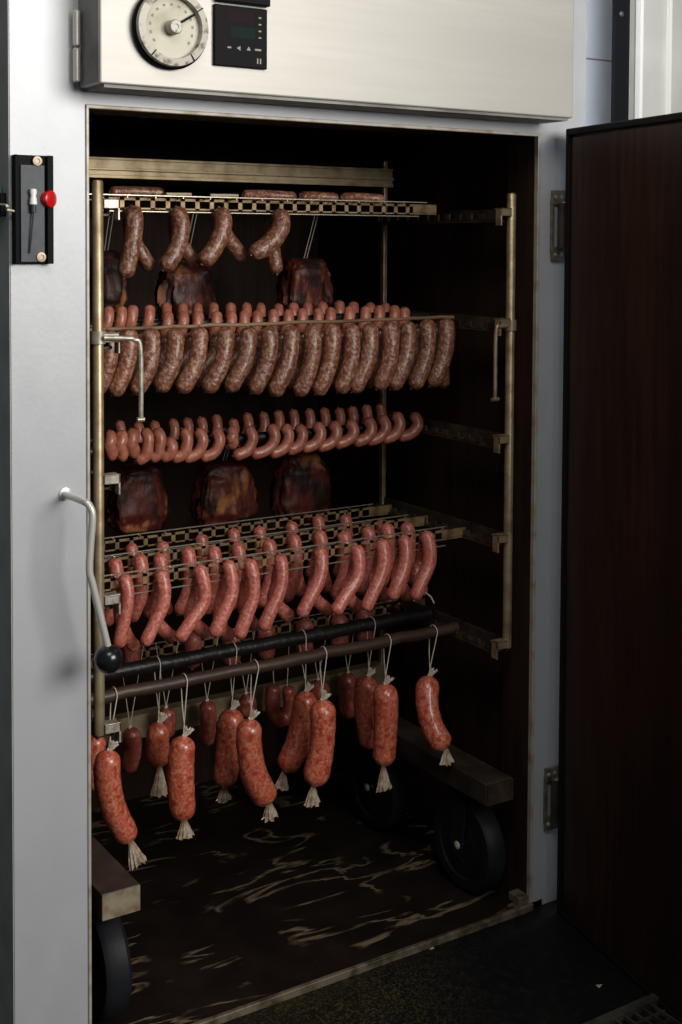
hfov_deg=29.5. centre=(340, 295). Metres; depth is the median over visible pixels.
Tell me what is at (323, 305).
wiener
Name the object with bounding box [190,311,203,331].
wiener
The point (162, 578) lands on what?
sausage
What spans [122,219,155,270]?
bratwurst
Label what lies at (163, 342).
bratwurst
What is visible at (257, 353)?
bratwurst
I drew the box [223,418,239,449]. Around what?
sausage
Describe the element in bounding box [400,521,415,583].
sausage
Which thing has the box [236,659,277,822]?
salami
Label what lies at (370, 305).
wiener
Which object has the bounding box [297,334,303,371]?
bratwurst
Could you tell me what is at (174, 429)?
sausage
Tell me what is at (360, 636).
sausage
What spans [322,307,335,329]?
wiener
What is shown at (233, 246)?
bratwurst
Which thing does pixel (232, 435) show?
sausage
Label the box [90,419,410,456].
rod
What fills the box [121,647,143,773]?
salami
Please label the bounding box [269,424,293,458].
sausage
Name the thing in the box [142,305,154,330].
wiener
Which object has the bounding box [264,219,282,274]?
bratwurst
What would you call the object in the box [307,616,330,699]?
salami
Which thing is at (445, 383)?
bratwurst
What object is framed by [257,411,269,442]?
sausage
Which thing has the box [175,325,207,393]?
bratwurst
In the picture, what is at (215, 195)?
skewer
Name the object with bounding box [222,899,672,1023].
floor
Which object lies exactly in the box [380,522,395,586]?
sausage
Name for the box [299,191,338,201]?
bratwurst
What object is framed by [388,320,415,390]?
bratwurst
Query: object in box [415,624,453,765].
salami
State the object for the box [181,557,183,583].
sausage
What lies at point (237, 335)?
bratwurst
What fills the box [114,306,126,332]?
wiener
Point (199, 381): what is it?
bratwurst
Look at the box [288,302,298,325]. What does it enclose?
wiener
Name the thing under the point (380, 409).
sausage
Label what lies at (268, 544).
sausage
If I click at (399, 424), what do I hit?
sausage
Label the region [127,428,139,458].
sausage
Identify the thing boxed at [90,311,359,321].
rod
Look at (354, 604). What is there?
sausage
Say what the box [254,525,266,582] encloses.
sausage
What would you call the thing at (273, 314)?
wiener
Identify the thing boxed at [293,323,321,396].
bratwurst
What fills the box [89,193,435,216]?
grid
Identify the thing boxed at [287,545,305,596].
sausage
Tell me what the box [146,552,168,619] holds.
sausage
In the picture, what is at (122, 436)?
sausage
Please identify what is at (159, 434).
sausage
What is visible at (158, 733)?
salami
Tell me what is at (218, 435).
sausage
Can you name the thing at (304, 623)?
sausage
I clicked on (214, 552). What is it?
sausage
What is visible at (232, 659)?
sausage
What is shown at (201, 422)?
sausage
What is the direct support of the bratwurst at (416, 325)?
hanging from the wooden stick
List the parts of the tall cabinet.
panel, plunger rod, plate, lever handle, ball knob, dial knob, panel, door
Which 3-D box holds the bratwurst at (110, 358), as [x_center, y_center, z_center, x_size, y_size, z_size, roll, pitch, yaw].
[-0.478,0.134,2.615,0.059,0.134,0.046,-1,3,-33]
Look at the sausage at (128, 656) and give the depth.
2.92 m
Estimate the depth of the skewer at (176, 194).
2.77 m
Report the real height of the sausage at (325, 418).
0.078 m
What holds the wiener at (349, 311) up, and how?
attached to the rod at (339, 316)
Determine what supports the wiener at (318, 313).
attached to the rod at (339, 316)
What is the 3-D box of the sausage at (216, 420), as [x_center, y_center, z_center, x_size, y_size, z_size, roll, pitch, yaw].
[-0.302,0.320,3.073,0.042,0.074,0.032,-1,3,-33]
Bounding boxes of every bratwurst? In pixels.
[91,328,117,392]
[108,327,137,396]
[109,186,164,197]
[117,204,143,279]
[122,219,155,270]
[127,333,142,386]
[129,326,159,395]
[151,333,166,383]
[153,326,183,392]
[159,205,189,271]
[168,219,199,266]
[172,332,190,384]
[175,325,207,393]
[195,367,203,386]
[198,206,232,265]
[201,325,234,393]
[203,332,216,378]
[221,332,239,383]
[223,325,256,392]
[225,230,247,261]
[241,190,296,200]
[242,331,260,385]
[248,324,278,394]
[249,207,289,259]
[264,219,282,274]
[265,331,282,387]
[267,324,299,396]
[288,330,303,387]
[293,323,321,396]
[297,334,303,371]
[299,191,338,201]
[312,322,340,395]
[313,329,323,381]
[331,329,343,384]
[334,322,360,393]
[340,192,384,202]
[350,321,378,393]
[366,367,374,388]
[373,321,399,390]
[375,327,381,375]
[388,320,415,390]
[406,324,419,379]
[408,318,435,389]
[426,317,454,387]
[432,323,437,363]
[439,368,449,388]
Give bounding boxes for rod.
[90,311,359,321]
[90,312,429,327]
[90,411,398,444]
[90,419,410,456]
[91,608,432,683]
[91,622,459,705]
[109,207,387,215]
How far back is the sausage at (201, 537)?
3.02 m
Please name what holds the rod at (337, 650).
attached to the cart
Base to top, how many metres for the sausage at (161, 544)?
0.147 m
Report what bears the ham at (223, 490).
hanging from the rod at (389, 414)
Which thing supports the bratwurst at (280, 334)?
hanging from the wooden stick
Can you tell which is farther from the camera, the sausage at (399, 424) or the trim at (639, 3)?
the trim at (639, 3)
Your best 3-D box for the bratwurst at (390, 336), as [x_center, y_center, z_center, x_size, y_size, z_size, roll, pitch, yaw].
[0.104,0.139,2.990,0.065,0.161,0.048,-1,3,-33]
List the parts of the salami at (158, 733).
casing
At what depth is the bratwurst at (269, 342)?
2.80 m
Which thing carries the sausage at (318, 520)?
hanging from the grid at (384, 509)
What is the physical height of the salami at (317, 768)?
0.363 m
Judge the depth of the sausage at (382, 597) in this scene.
2.98 m
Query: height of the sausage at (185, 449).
0.078 m
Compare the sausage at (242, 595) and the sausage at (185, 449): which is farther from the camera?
the sausage at (185, 449)
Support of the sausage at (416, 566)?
hanging from the grid at (453, 533)
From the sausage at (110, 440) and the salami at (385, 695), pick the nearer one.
the sausage at (110, 440)
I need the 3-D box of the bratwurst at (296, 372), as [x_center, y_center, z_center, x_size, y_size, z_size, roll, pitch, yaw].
[-0.101,0.144,2.936,0.066,0.132,0.039,-1,3,-33]
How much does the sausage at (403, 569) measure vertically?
0.144 m
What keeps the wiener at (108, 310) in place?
attached to the rod at (339, 316)
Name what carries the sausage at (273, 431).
hanging from the rod at (262, 436)
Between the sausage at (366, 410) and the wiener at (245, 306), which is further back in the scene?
the sausage at (366, 410)
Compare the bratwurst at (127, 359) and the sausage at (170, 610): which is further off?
the sausage at (170, 610)
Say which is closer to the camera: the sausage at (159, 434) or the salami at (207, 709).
the sausage at (159, 434)
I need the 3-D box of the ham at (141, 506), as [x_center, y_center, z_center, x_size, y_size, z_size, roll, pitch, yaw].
[-0.477,0.438,3.050,0.154,0.250,0.101,-1,3,-33]
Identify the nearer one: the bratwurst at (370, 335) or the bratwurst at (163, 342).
the bratwurst at (163, 342)
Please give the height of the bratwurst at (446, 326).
0.168 m
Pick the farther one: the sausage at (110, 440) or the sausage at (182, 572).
the sausage at (182, 572)
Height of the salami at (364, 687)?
0.326 m
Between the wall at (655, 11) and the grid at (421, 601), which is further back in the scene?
the wall at (655, 11)
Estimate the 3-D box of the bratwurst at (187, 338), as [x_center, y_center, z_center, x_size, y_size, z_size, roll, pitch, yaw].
[-0.341,0.136,2.781,0.074,0.114,0.038,-1,3,-33]
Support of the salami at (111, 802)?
hanging from the rod at (337, 650)
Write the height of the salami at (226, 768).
0.365 m
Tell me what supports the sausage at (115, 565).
hanging from the grid at (415, 521)
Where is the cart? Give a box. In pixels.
[89,156,516,1020]
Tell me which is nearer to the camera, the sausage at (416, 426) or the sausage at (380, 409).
the sausage at (416, 426)
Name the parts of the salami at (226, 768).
casing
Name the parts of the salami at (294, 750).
casing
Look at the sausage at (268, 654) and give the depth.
3.11 m
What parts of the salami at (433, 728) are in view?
casing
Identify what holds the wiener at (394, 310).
attached to the rod at (339, 316)
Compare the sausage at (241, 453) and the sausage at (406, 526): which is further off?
the sausage at (406, 526)
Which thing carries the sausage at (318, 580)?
hanging from the grid at (453, 533)
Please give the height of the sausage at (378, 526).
0.164 m
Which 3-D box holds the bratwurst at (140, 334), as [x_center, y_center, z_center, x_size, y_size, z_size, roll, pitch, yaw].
[-0.433,0.136,2.721,0.064,0.114,0.037,-1,3,-33]
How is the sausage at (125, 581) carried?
hanging from the grid at (453, 533)
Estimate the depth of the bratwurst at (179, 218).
2.73 m
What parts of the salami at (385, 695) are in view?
casing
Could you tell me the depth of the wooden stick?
2.87 m
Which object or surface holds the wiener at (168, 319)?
attached to the rod at (339, 316)
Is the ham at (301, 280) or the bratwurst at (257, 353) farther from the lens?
the ham at (301, 280)
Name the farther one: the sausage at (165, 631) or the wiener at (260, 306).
the wiener at (260, 306)
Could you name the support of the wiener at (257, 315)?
attached to the rod at (339, 316)
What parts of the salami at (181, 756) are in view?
casing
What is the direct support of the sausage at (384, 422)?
on the rod at (262, 436)
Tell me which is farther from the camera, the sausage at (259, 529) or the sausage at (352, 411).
the sausage at (352, 411)
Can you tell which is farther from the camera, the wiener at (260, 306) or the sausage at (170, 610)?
the wiener at (260, 306)
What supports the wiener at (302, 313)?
attached to the rod at (339, 316)
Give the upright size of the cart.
1.759 m
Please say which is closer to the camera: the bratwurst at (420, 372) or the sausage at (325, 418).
the bratwurst at (420, 372)
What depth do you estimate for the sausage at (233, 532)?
3.07 m
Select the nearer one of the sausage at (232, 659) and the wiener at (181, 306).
the wiener at (181, 306)
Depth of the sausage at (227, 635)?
2.76 m
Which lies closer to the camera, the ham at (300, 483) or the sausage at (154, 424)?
the sausage at (154, 424)
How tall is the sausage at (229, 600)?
0.156 m
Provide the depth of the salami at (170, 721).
3.01 m
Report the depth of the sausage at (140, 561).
2.77 m
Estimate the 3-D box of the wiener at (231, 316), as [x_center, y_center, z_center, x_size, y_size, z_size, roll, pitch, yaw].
[-0.248,0.066,2.894,0.035,0.060,0.032,-1,3,-33]
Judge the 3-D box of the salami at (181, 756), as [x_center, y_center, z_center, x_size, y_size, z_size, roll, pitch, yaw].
[-0.339,0.980,2.745,0.062,0.357,0.059,-1,3,-33]
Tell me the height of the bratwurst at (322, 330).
0.133 m
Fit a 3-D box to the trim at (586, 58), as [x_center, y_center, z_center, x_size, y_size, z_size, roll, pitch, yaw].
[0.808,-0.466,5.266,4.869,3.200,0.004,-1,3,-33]
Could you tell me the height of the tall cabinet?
2.478 m
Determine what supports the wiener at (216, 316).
attached to the rod at (339, 316)
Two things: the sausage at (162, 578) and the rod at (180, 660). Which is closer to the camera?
the sausage at (162, 578)
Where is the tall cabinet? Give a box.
[0,0,681,1023]
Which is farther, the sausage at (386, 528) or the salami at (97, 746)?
the sausage at (386, 528)
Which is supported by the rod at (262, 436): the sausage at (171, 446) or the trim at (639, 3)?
the sausage at (171, 446)
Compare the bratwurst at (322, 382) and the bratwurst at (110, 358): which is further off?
the bratwurst at (322, 382)
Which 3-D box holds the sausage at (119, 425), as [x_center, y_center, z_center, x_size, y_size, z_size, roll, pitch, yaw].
[-0.508,0.320,2.940,0.039,0.071,0.030,-1,3,-33]
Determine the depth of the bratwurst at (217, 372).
2.74 m
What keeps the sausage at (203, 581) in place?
hanging from the grid at (453, 533)
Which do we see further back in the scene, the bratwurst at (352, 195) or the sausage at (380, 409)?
the sausage at (380, 409)
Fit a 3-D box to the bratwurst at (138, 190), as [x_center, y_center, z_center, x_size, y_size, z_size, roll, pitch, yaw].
[-0.434,-0.219,2.749,0.128,0.027,0.029,-1,3,-33]
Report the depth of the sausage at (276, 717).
3.16 m
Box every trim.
[586,58,611,61]
[635,0,672,118]
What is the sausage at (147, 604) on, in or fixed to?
hanging from the grid at (415, 521)
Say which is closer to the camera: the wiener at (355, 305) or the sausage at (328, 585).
the sausage at (328, 585)
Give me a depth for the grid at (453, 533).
2.83 m
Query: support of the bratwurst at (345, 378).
hanging from the wooden stick
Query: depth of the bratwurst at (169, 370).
2.68 m
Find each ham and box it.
[89,212,127,312]
[104,462,170,533]
[154,213,216,315]
[189,450,257,527]
[269,451,330,522]
[276,209,333,310]
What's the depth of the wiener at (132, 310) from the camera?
2.75 m
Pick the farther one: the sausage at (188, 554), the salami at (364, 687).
the salami at (364, 687)
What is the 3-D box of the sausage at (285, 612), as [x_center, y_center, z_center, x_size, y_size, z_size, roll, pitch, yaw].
[-0.134,0.652,2.844,0.062,0.135,0.042,-1,3,-33]
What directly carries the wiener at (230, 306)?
attached to the rod at (205, 315)
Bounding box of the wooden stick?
[90,315,453,330]
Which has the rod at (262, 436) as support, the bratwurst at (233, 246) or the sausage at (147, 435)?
the sausage at (147, 435)
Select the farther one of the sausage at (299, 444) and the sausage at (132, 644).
the sausage at (299, 444)
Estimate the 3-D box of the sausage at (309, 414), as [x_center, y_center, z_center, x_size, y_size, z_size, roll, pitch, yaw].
[-0.085,0.320,3.213,0.044,0.077,0.033,-1,3,-33]
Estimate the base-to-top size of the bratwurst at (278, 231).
0.118 m
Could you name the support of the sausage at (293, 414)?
on the rod at (389, 414)
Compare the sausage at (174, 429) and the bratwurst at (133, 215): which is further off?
the sausage at (174, 429)
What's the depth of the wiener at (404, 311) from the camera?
3.14 m
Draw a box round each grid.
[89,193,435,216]
[91,598,424,668]
[104,504,391,558]
[104,514,427,577]
[104,526,465,593]
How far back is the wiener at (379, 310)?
3.10 m
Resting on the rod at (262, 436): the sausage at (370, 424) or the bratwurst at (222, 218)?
the sausage at (370, 424)
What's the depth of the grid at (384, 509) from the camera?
3.12 m
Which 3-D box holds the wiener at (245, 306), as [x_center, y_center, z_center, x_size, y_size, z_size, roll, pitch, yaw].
[-0.223,0.051,3.022,0.029,0.070,0.038,2,3,28]
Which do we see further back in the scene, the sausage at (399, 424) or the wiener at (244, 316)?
the sausage at (399, 424)
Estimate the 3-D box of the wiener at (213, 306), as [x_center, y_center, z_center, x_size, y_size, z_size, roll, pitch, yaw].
[-0.295,0.050,2.976,0.028,0.069,0.037,1,3,21]
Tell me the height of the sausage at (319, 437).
0.072 m
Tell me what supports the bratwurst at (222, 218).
hanging from the grid at (416, 208)
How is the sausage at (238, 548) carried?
hanging from the grid at (415, 521)
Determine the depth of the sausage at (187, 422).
3.03 m
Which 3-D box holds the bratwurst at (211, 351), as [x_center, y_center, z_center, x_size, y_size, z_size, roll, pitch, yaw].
[-0.288,0.137,2.815,0.076,0.115,0.039,-1,3,-33]
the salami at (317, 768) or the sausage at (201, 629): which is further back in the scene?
the salami at (317, 768)
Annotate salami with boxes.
[91,735,105,790]
[93,687,146,869]
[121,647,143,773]
[146,656,169,797]
[155,642,178,737]
[167,673,195,839]
[199,638,217,746]
[213,642,243,803]
[233,628,256,717]
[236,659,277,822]
[275,629,315,790]
[303,646,335,807]
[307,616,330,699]
[337,616,355,718]
[353,616,377,749]
[372,633,398,792]
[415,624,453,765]
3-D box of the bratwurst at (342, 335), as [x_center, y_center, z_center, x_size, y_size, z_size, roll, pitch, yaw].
[-0.009,0.142,2.995,0.061,0.130,0.041,-1,3,-33]
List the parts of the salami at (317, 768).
casing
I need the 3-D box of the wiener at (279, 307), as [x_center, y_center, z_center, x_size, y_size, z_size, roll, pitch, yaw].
[-0.150,0.054,3.069,0.029,0.071,0.038,2,3,27]
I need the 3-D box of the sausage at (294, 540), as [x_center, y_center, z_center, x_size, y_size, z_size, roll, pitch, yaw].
[-0.116,0.629,2.984,0.058,0.157,0.044,-1,3,-33]
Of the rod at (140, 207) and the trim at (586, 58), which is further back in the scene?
the trim at (586, 58)
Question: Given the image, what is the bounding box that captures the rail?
[611,0,629,121]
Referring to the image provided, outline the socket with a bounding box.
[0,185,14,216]
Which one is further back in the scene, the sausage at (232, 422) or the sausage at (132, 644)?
the sausage at (232, 422)
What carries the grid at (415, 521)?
attached to the cart
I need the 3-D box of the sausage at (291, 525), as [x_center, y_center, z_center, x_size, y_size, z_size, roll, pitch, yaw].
[-0.128,0.630,3.162,0.056,0.156,0.044,-1,3,-33]
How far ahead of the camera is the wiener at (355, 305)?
3.18 m
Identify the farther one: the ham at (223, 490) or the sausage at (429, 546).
the ham at (223, 490)
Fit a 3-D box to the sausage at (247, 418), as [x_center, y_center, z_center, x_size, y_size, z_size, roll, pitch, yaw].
[-0.231,0.320,3.118,0.043,0.075,0.033,-1,3,-33]
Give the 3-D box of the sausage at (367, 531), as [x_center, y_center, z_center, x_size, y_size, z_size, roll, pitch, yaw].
[0.057,0.633,3.095,0.062,0.163,0.045,-1,3,-33]
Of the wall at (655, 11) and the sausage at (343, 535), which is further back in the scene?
the wall at (655, 11)
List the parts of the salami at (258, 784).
casing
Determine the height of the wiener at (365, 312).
0.064 m
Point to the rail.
(620, 8)
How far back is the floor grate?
2.61 m
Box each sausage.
[104,430,117,460]
[104,557,123,626]
[112,573,133,647]
[113,583,139,651]
[115,420,125,431]
[116,430,128,461]
[123,639,140,662]
[125,542,138,592]
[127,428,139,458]
[131,553,148,622]
[133,422,143,442]
[133,567,149,616]
[134,428,153,464]
[140,569,170,646]
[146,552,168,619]
[148,580,175,642]
[149,420,159,439]
[150,427,165,462]
[150,540,170,596]
[153,564,172,615]
[161,437,177,462]
[168,418,179,439]
[172,428,192,462]
[174,546,196,615]
[175,564,211,641]
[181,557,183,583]
[182,417,193,434]
[183,575,209,638]
[184,428,208,462]
[184,631,201,669]
[194,416,207,437]
[195,533,208,564]
[200,428,225,461]
[204,545,221,614]
[209,414,222,435]
[209,559,238,637]
[212,571,234,641]
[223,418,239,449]
[223,628,240,665]
[226,426,238,449]
[228,527,240,556]
[232,426,257,460]
[232,541,245,609]
[233,558,260,639]
[237,570,258,630]
[241,412,253,433]
[250,424,280,459]
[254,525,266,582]
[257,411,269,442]
[258,538,277,607]
[258,553,288,631]
[258,625,275,659]
[264,621,295,728]
[267,566,294,621]
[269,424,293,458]
[273,410,284,429]
[283,533,302,602]
[286,520,298,556]
[287,424,307,454]
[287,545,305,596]
[289,409,298,429]
[296,546,328,617]
[296,618,313,651]
[302,422,326,452]
[304,408,315,437]
[305,514,324,579]
[306,557,331,615]
[313,541,332,592]
[314,529,328,574]
[317,421,342,451]
[319,407,330,425]
[330,530,352,599]
[331,544,365,614]
[331,614,348,644]
[332,513,353,576]
[334,407,345,424]
[335,420,359,448]
[338,556,363,613]
[342,406,358,435]
[352,417,377,446]
[356,525,375,594]
[356,611,373,640]
[359,404,372,434]
[361,538,390,611]
[367,415,391,445]
[367,550,389,602]
[375,403,386,422]
[375,519,384,538]
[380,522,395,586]
[382,412,405,443]
[387,534,412,600]
[390,547,411,600]
[398,412,423,441]
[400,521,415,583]
[410,530,436,600]
[410,543,434,602]
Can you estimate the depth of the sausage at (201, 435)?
2.88 m
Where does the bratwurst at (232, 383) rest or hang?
hanging from the wooden stick
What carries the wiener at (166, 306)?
attached to the rod at (205, 315)
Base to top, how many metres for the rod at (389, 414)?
0.024 m
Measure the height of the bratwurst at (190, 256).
0.114 m
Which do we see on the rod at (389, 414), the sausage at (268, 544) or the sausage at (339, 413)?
the sausage at (339, 413)
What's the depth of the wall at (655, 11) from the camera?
5.04 m
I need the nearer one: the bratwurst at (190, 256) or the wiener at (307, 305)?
the bratwurst at (190, 256)
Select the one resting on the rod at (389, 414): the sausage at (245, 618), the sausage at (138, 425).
the sausage at (138, 425)
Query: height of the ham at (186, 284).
0.269 m
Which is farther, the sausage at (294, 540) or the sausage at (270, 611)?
the sausage at (294, 540)
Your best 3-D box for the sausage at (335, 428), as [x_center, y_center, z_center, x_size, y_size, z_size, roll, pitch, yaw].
[-0.028,0.336,3.081,0.067,0.072,0.036,-1,3,-33]
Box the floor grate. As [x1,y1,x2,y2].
[583,993,681,1023]
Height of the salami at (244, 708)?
0.226 m
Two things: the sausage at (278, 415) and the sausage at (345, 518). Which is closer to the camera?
the sausage at (278, 415)
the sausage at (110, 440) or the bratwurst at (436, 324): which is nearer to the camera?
the sausage at (110, 440)
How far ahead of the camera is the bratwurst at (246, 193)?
2.91 m
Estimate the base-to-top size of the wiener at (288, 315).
0.062 m
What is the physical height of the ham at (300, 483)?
0.275 m
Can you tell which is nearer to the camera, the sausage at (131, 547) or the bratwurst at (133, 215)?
the bratwurst at (133, 215)
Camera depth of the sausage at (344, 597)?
2.88 m
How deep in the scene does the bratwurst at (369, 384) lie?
3.03 m
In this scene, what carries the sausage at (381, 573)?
hanging from the grid at (453, 533)
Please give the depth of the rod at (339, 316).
2.98 m
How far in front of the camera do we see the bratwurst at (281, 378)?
2.83 m
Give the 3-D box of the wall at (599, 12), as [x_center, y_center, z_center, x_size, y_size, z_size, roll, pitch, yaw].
[0.535,-0.456,5.165,4.300,3.614,0.120,-1,3,-33]
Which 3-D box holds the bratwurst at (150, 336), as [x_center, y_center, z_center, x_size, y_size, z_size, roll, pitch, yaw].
[-0.403,0.136,2.663,0.067,0.142,0.046,-1,3,-33]
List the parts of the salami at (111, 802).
casing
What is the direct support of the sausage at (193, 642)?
hanging from the grid at (421, 601)
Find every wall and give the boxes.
[585,0,611,125]
[628,0,681,119]
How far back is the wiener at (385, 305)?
3.23 m
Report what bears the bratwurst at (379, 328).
hanging from the wooden stick
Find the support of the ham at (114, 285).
hanging from the rod at (140, 207)
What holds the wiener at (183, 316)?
attached to the rod at (339, 316)
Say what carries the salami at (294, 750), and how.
hanging from the rod at (180, 660)
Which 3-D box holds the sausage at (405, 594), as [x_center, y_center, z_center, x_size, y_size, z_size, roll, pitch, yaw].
[0.140,0.646,3.020,0.057,0.137,0.043,-1,3,-33]
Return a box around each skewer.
[165,193,191,195]
[209,194,238,196]
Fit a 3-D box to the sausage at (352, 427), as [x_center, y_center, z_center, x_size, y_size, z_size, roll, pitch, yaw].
[0.012,0.334,3.107,0.067,0.068,0.036,-1,3,-33]
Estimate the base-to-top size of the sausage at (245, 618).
0.166 m
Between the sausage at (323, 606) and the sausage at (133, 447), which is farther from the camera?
the sausage at (323, 606)
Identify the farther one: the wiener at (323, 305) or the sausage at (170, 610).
the wiener at (323, 305)
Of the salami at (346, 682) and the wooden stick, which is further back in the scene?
the salami at (346, 682)
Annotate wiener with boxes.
[104,306,113,326]
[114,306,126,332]
[125,305,137,326]
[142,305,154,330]
[159,311,173,334]
[161,302,171,319]
[176,302,187,318]
[177,311,188,335]
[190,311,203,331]
[192,302,202,313]
[206,302,218,331]
[209,311,221,334]
[225,302,235,316]
[226,311,236,332]
[236,310,249,332]
[241,302,251,316]
[252,310,262,331]
[255,302,265,328]
[268,309,278,328]
[273,303,283,331]
[280,309,293,331]
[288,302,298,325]
[295,308,307,330]
[302,301,312,325]
[312,308,323,328]
[317,301,327,313]
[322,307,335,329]
[334,300,344,327]
[341,306,354,329]
[348,301,358,324]
[357,306,370,328]
[365,302,375,322]
[372,305,384,327]
[381,302,389,323]
[389,305,399,325]
[398,307,409,326]
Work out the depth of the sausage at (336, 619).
3.23 m
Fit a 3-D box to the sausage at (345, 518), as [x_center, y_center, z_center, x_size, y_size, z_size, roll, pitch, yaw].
[0.004,0.629,3.247,0.059,0.161,0.045,-1,3,-33]
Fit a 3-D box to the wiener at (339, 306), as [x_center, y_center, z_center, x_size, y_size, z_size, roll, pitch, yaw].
[-0.005,0.048,3.163,0.030,0.073,0.040,1,3,24]

